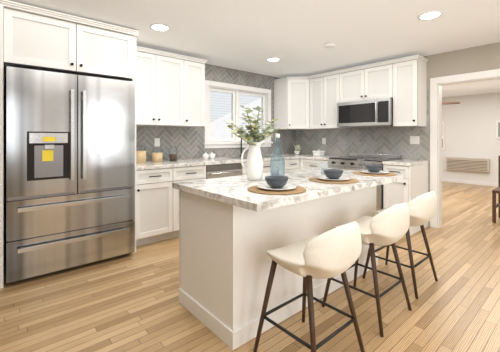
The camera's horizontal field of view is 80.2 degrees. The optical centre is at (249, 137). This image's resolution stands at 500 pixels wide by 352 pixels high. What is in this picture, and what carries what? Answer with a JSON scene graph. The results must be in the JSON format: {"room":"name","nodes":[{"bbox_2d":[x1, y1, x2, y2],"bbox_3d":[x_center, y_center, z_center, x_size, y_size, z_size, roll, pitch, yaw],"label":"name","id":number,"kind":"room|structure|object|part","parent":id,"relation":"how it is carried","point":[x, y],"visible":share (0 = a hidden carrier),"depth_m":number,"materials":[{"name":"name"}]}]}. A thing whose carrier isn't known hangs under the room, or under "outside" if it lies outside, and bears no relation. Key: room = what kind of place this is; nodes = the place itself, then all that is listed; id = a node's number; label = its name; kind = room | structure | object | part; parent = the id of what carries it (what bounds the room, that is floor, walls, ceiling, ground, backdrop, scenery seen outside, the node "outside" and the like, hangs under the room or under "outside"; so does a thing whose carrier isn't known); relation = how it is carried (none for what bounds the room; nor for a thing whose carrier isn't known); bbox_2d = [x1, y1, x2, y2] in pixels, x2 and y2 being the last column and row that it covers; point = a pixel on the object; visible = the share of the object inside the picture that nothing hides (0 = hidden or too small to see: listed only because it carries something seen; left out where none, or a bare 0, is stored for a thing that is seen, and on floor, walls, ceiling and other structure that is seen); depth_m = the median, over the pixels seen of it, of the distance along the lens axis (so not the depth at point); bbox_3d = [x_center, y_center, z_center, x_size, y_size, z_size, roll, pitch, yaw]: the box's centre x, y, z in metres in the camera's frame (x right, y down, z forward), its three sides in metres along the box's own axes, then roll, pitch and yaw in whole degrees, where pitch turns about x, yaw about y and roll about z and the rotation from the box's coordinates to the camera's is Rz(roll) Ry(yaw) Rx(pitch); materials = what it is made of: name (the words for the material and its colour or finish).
{"room":"kitchen","nodes":[
{"label":"kitchen","id":0,"kind":"room"},
{"bbox_2d":[3,76,294,258],"bbox_3d":[0.564,0.040,5.708,10.800,2.360,0.120,0,0,-41],"label":"wall","id":1,"kind":"structure","parent":0,"point":[3,76],"depth_m":3.01,"materials":[{"name":"paint"}]},
{"bbox_2d":[154,138,159,146],"bbox_3d":[-1.265,0.060,4.047,0.075,0.115,0.009,0,0,-41],"label":"outlet","id":2,"kind":"object","parent":1,"relation":"attached to","point":[156,140],"visible":1,"depth_m":4.04,"materials":[{"name":"white plastic"}]},
{"bbox_2d":[136,46,207,126],"bbox_3d":[-1.124,-0.623,3.926,1.096,0.925,0.375,0,0,-41],"label":"upper cabinet","id":3,"kind":"object","parent":1,"relation":"attached to","point":[170,87],"visible":0.85,"depth_m":3.81,"materials":[{"name":"white wood"}]},
{"bbox_2d":[203,80,272,147],"bbox_3d":[-0.187,-0.362,5.033,1.460,1.045,0.165,0,0,-41],"label":"window","id":4,"kind":"structure","parent":1,"relation":"in","point":[235,90],"depth_m":4.97,"materials":[{"name":"white wood"}]},
{"bbox_2d":[274,76,312,129],"bbox_3d":[0.871,-0.623,5.489,0.614,0.925,0.606,0,0,-41],"label":"upper cabinet","id":5,"kind":"object","parent":1,"relation":"attached to","point":[291,94],"visible":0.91,"depth_m":5.26,"materials":[{"name":"white wood"}]},
{"bbox_2d":[136,65,294,159],"bbox_3d":[-0.383,-0.417,4.814,3.397,1.445,0.001,0,0,-41],"label":"wall a grout","id":6,"kind":"object","parent":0,"point":[205,65],"depth_m":4.56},
{"bbox_2d":[136,64,294,160],"bbox_3d":[-0.383,-0.417,4.813,3.397,1.445,0.001,0,0,-41],"label":"tile","id":7,"kind":"structure","parent":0,"point":[173,143],"depth_m":4.58,"materials":[{"name":"grey tile"}]},
{"bbox_2d":[0,181,499,351],"bbox_3d":[2.625,1.250,3.313,11.040,0.060,6.440,0,0,-41],"label":"floor","id":8,"kind":"structure","parent":0,"point":[129,302],"depth_m":2.16,"materials":[{"name":"brown wood"}]},
{"bbox_2d":[0,0,138,288],"bbox_3d":[-1.853,0.048,3.035,1.151,2.345,0.775,0,0,-41],"label":"tall cabinet","id":9,"kind":"object","parent":8,"relation":"on","point":[31,37],"visible":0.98,"depth_m":2.69,"materials":[{"name":"white wood"}]},
{"bbox_2d":[5,66,134,282],"bbox_3d":[-1.812,0.320,3.004,1.026,1.800,0.822,0,0,-41],"label":"refrigerator","id":10,"kind":"object","parent":8,"relation":"on","point":[70,138],"visible":1,"depth_m":2.68,"materials":[{"name":"silver metal"}]},
{"bbox_2d":[206,163,241,178],"bbox_3d":[-0.522,0.787,4.249,0.586,0.865,0.656,0,0,-41],"label":"dishwasher","id":11,"kind":"object","parent":8,"relation":"on","point":[232,169],"visible":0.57,"depth_m":4.01,"materials":[{"name":"silver metal"}]},
{"bbox_2d":[136,154,312,245],"bbox_3d":[-0.167,0.765,4.565,3.391,0.910,0.652,0,0,-41],"label":"base cabinet","id":12,"kind":"object","parent":8,"relation":"on","point":[157,202],"visible":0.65,"depth_m":3.49,"materials":[{"name":"wood"}]},
{"bbox_2d":[136,146,145,162],"bbox_3d":[-1.361,0.193,3.683,0.140,0.233,0.140,0,0,-41],"label":"canister","id":13,"kind":"object","parent":12,"relation":"on","point":[140,155],"visible":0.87,"depth_m":3.62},
{"bbox_2d":[152,152,162,161],"bbox_3d":[-1.194,0.208,3.827,0.130,0.203,0.130,0,0,-41],"label":"canister","id":14,"kind":"object","parent":12,"relation":"on","point":[157,156],"visible":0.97,"depth_m":3.77,"materials":[{"name":"wicker"}]},
{"bbox_2d":[168,149,176,160],"bbox_3d":[-1.028,0.209,3.970,0.120,0.200,0.120,0,0,-41],"label":"canister","id":15,"kind":"object","parent":12,"relation":"on","point":[171,157],"visible":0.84,"depth_m":3.93,"materials":[{"name":"clear glass"}]},
{"bbox_2d":[202,153,208,158],"bbox_3d":[-0.646,0.260,4.324,0.090,0.098,0.090,0,0,-41],"label":"creamer","id":16,"kind":"object","parent":12,"relation":"on","point":[205,156],"visible":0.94,"depth_m":4.29,"materials":[{"name":"white ceramic"}]},
{"bbox_2d":[209,152,215,158],"bbox_3d":[-0.565,0.260,4.434,0.094,0.098,0.094,0,0,4],"label":"creamer","id":17,"kind":"object","parent":12,"relation":"on","point":[211,156],"visible":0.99,"depth_m":4.40,"materials":[{"name":"white ceramic"}]},
{"bbox_2d":[227,139,274,158],"bbox_3d":[0.015,0.132,4.767,0.740,0.355,0.448,0,0,-41],"label":"sink faucet","id":18,"kind":"object","parent":12,"relation":"on","point":[245,157],"visible":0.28,"depth_m":4.70,"materials":[{"name":"silver metal"}]},
{"bbox_2d":[294,145,301,154],"bbox_3d":[0.893,0.214,5.549,0.149,0.190,0.158,0,0,31],"label":"succulent pot","id":19,"kind":"object","parent":12,"relation":"on","point":[297,148],"visible":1,"depth_m":5.51,"materials":[{"name":"ceramic"}]},
{"bbox_2d":[172,167,404,349],"bbox_3d":[0.412,0.777,2.458,1.810,0.885,0.950,0,0,-41],"label":"kitchen island","id":20,"kind":"object","parent":8,"relation":"on","point":[227,229],"visible":0.76,"depth_m":1.96,"materials":[{"name":"stone"}]},
{"bbox_2d":[224,105,279,179],"bbox_3d":[0.058,0.036,2.389,0.553,0.597,0.292,0,0,-26],"label":"pitcher vase","id":21,"kind":"object","parent":20,"relation":"on","point":[254,162],"visible":1,"depth_m":2.34,"materials":[{"name":"white ceramic"}]},
{"bbox_2d":[248,185,305,194],"bbox_3d":[0.173,0.331,1.930,0.380,0.006,0.380,0,0,-41],"label":"placemat","id":22,"kind":"object","parent":20,"relation":"on","point":[255,189],"visible":0.5,"depth_m":1.82,"materials":[{"name":"brown wicker"}]},
{"bbox_2d":[257,183,296,189],"bbox_3d":[0.173,0.319,1.930,0.256,0.016,0.256,0,0,-41],"label":"plate","id":23,"kind":"object","parent":22,"relation":"on","point":[265,185],"visible":0.73,"depth_m":1.93,"materials":[{"name":"white ceramic"}]},
{"bbox_2d":[265,175,288,187],"bbox_3d":[0.173,0.287,1.930,0.156,0.068,0.156,0,0,-41],"label":"bowl","id":24,"kind":"object","parent":23,"relation":"on","point":[274,181],"visible":1,"depth_m":1.88,"materials":[{"name":"ceramic"}]},
{"bbox_2d":[270,134,284,175],"bbox_3d":[0.226,0.149,2.437,0.128,0.371,0.128,0,0,-41],"label":"glass bottle","id":25,"kind":"object","parent":20,"relation":"on","point":[276,135],"visible":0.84,"depth_m":2.42,"materials":[{"name":"glass"}]},
{"bbox_2d":[309,177,358,183],"bbox_3d":[0.659,0.331,2.347,0.380,0.006,0.380,0,0,-41],"label":"placemat","id":26,"kind":"object","parent":20,"relation":"on","point":[314,179],"visible":0.52,"depth_m":2.24,"materials":[{"name":"brown wicker"}]},
{"bbox_2d":[317,175,349,180],"bbox_3d":[0.659,0.319,2.347,0.256,0.016,0.256,0,0,-41],"label":"plate","id":27,"kind":"object","parent":26,"relation":"on","point":[324,177],"visible":0.71,"depth_m":2.35,"materials":[{"name":"white ceramic"}]},
{"bbox_2d":[323,169,343,178],"bbox_3d":[0.659,0.287,2.347,0.156,0.068,0.156,0,0,-41],"label":"bowl","id":28,"kind":"object","parent":27,"relation":"on","point":[330,173],"visible":1,"depth_m":2.30,"materials":[{"name":"ceramic"}]},
{"bbox_2d":[353,171,396,175],"bbox_3d":[1.159,0.331,2.778,0.380,0.006,0.380,0,0,-41],"label":"placemat","id":29,"kind":"object","parent":20,"relation":"on","point":[355,172],"visible":0.56,"depth_m":2.67,"materials":[{"name":"brown wicker"}]},
{"bbox_2d":[360,170,388,173],"bbox_3d":[1.159,0.319,2.778,0.256,0.016,0.256,0,0,-41],"label":"plate","id":30,"kind":"object","parent":29,"relation":"on","point":[364,171],"visible":0.74,"depth_m":2.77,"materials":[{"name":"white ceramic"}]},
{"bbox_2d":[365,164,382,172],"bbox_3d":[1.159,0.287,2.778,0.156,0.068,0.156,0,0,-41],"label":"bowl","id":31,"kind":"object","parent":30,"relation":"on","point":[373,168],"visible":1,"depth_m":2.73,"materials":[{"name":"ceramic"}]},
{"bbox_2d":[253,221,364,351],"bbox_3d":[0.346,0.825,1.652,0.451,0.796,0.497,0,0,-41],"label":"stool","id":32,"kind":"object","parent":8,"relation":"on","point":[329,254],"visible":1,"depth_m":1.48,"materials":[{"name":"fabric"}]},
{"bbox_2d":[300,155,343,168],"bbox_3d":[1.260,0.765,5.006,0.652,0.910,0.578,0,0,-41],"label":"base cabinet","id":33,"kind":"object","parent":8,"relation":"on","point":[305,161],"visible":0.21,"depth_m":4.85,"materials":[{"name":"wood"}]},
{"bbox_2d":[312,150,324,155],"bbox_3d":[1.208,0.257,5.220,0.160,0.105,0.160,0,0,-41],"label":"butter dish","id":34,"kind":"object","parent":33,"relation":"on","point":[315,153],"visible":1,"depth_m":5.17,"materials":[{"name":"white ceramic"}]},
{"bbox_2d":[328,153,401,210],"bbox_3d":[1.689,0.735,4.440,0.728,0.970,0.820,0,0,-41],"label":"range oven","id":35,"kind":"object","parent":8,"relation":"on","point":[349,162],"visible":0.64,"depth_m":4.31,"materials":[{"name":"silver metal"}]},
{"bbox_2d":[322,202,411,336],"bbox_3d":[0.849,0.825,2.111,0.451,0.796,0.497,0,0,-41],"label":"stool","id":36,"kind":"object","parent":8,"relation":"on","point":[390,225],"visible":0.85,"depth_m":1.91,"materials":[{"name":"fabric"}]},
{"bbox_3d":[0.834,0.954,2.128,0.450,0.536,0.451,0,0,-41],"label":"frame","id":37,"kind":"part","parent":36,"relation":"part of","materials":[{"name":"brown wood"}]},
{"bbox_2d":[362,191,437,298],"bbox_3d":[1.307,0.825,2.545,0.451,0.796,0.497,0,0,-41],"label":"stool","id":38,"kind":"object","parent":8,"relation":"on","point":[422,209],"visible":0.67,"depth_m":2.34,"materials":[{"name":"fabric"}]},
{"bbox_3d":[1.292,0.954,2.562,0.450,0.536,0.451,0,0,-41],"label":"frame","id":39,"kind":"part","parent":38,"relation":"part of","materials":[{"name":"brown wood"}]},
{"bbox_2d":[382,159,428,235],"bbox_3d":[2.107,0.765,4.022,0.652,0.910,0.350,0,0,-41],"label":"base cabinet","id":40,"kind":"object","parent":8,"relation":"on","point":[415,184],"visible":0.59,"depth_m":3.85,"materials":[{"name":"wood"}]},
{"bbox_2d":[492,156,499,222],"bbox_3d":[3.816,0.745,4.258,0.460,0.950,0.460,0,0,-41],"label":"wooden chair","id":41,"kind":"object","parent":8,"relation":"on","point":[496,190],"visible":1,"depth_m":4.28,"materials":[{"name":"brown wood"}]},
{"bbox_2d":[10,0,499,96],"bbox_3d":[2.625,-1.180,3.313,11.040,0.080,6.440,0,0,-41],"label":"ceiling","id":42,"kind":"structure","parent":0,"point":[241,35],"depth_m":3.06,"materials":[{"name":"white paint"}]},
{"bbox_2d":[150,24,169,30],"bbox_3d":[-0.926,-1.135,3.055,0.196,0.008,0.196,0,0,-41],"label":"recessed light","id":43,"kind":"object","parent":42,"relation":"in","point":[158,27],"visible":1,"depth_m":3.05,"materials":[{"name":"white plastic"}]},
{"bbox_2d":[267,58,279,61],"bbox_3d":[0.338,-1.135,4.300,0.196,0.008,0.196,0,0,-41],"label":"recessed light","id":44,"kind":"object","parent":42,"relation":"in","point":[268,59],"visible":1,"depth_m":4.29,"materials":[{"name":"white plastic"}]},
{"bbox_2d":[325,43,335,47],"bbox_3d":[0.973,-1.123,3.607,0.130,0.030,0.130,0,0,-41],"label":"smoke detector","id":45,"kind":"object","parent":42,"relation":"attached to","point":[327,45],"visible":1,"depth_m":3.57,"materials":[{"name":"white plastic"}]},
{"bbox_2d":[418,11,441,19],"bbox_3d":[1.668,-1.135,2.754,0.196,0.008,0.196,0,0,-41],"label":"recessed light","id":46,"kind":"object","parent":42,"relation":"in","point":[429,15],"visible":1,"depth_m":2.75,"materials":[{"name":"white plastic"}]},
{"bbox_2d":[296,95,428,159],"bbox_3d":[1.689,-0.188,5.013,0.001,0.985,2.397,0,0,-41],"label":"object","id":47,"kind":"object","parent":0,"point":[427,95],"depth_m":4.79,"materials":[{"name":"grey tile"}]},
{"bbox_2d":[296,89,428,159],"bbox_3d":[1.689,-0.188,5.012,0.001,0.985,2.397,0,0,-41],"label":"tile","id":48,"kind":"structure","parent":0,"point":[402,132],"depth_m":4.75,"materials":[{"name":"grey tile"}]},
{"bbox_2d":[295,42,499,225],"bbox_3d":[2.973,0.040,3.613,0.120,2.360,6.200,0,0,-41],"label":"wall","id":49,"kind":"structure","parent":0,"point":[484,57],"depth_m":3.83,"materials":[{"name":"paint"}]},
{"bbox_2d":[337,98,392,127],"bbox_3d":[1.798,-0.363,4.531,0.456,0.390,0.835,0,0,-41],"label":"microwave","id":50,"kind":"object","parent":49,"relation":"attached to","point":[373,112],"visible":0.99,"depth_m":4.35,"materials":[{"name":"silver metal"}]},
{"bbox_2d":[308,55,428,128],"bbox_3d":[1.744,-0.623,4.657,0.375,0.925,1.789,0,0,-41],"label":"upper cabinet","id":51,"kind":"object","parent":49,"relation":"attached to","point":[404,80],"visible":0.98,"depth_m":4.30,"materials":[{"name":"white wood"}]},
{"bbox_2d":[410,136,419,143],"bbox_3d":[2.349,0.030,4.237,0.009,0.115,0.128,0,0,-41],"label":"outlet","id":52,"kind":"object","parent":49,"relation":"attached to","point":[413,139],"visible":1,"depth_m":4.23,"materials":[{"name":"white plastic"}]},
{"bbox_2d":[430,69,499,227],"bbox_3d":[2.952,0.200,3.640,0.160,2.040,1.290,0,0,-41],"label":"door frame","id":53,"kind":"structure","parent":49,"relation":"attached to","point":[436,84],"depth_m":4.03,"materials":[{"name":"white wood"}]},
{"bbox_2d":[442,101,459,104],"bbox_3d":[4.349,-0.971,7.311,1.158,0.333,1.248,0,0,-41],"label":"ceiling fan","id":54,"kind":"object","parent":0,"point":[457,102],"depth_m":7.17,"materials":[{"name":"brown wood"}]},
{"bbox_2d":[442,92,499,182],"bbox_3d":[6.764,0.040,6.873,0.120,2.360,6.200,0,0,-41],"label":"wall","id":55,"kind":"structure","parent":0,"point":[470,125],"depth_m":7.83,"materials":[{"name":"white paint"}]},
{"bbox_2d":[442,122,444,149],"bbox_3d":[5.372,-0.060,8.367,0.038,0.800,0.200,0,0,-41],"label":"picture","id":56,"kind":"object","parent":55,"relation":"attached to","point":[443,123],"visible":0.47,"depth_m":8.30},
{"bbox_2d":[445,157,489,171],"bbox_3d":[5.749,0.690,7.873,0.110,0.340,0.960,0,0,-41],"label":"air vent","id":57,"kind":"object","parent":55,"relation":"in","point":[453,163],"visible":1,"depth_m":7.81,"materials":[{"name":"beige metal"}]},
{"bbox_2d":[442,178,497,186],"bbox_3d":[2.626,1.175,3.311,10.800,0.090,6.196,0,0,-41],"label":"baseboard","id":58,"kind":"structure","parent":55,"relation":"attached to","point":[443,179],"depth_m":7.85,"materials":[{"name":"white wood"}]},
{"bbox_2d":[496,120,499,138],"bbox_3d":[6.499,-0.210,7.061,0.032,0.460,1.030,0,0,-41],"label":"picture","id":59,"kind":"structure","parent":55,"relation":"in","point":[497,121],"depth_m":7.41,"materials":[{"name":"silver metal"}]},
{"label":"outside","id":60,"kind":"structure","parent":0,"visible":0},
{"bbox_2d":[210,91,261,137],"bbox_3d":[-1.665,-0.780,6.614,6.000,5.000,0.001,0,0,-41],"label":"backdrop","id":61,"kind":"structure","parent":60,"point":[220,103],"depth_m":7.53,"materials":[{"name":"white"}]}
]}

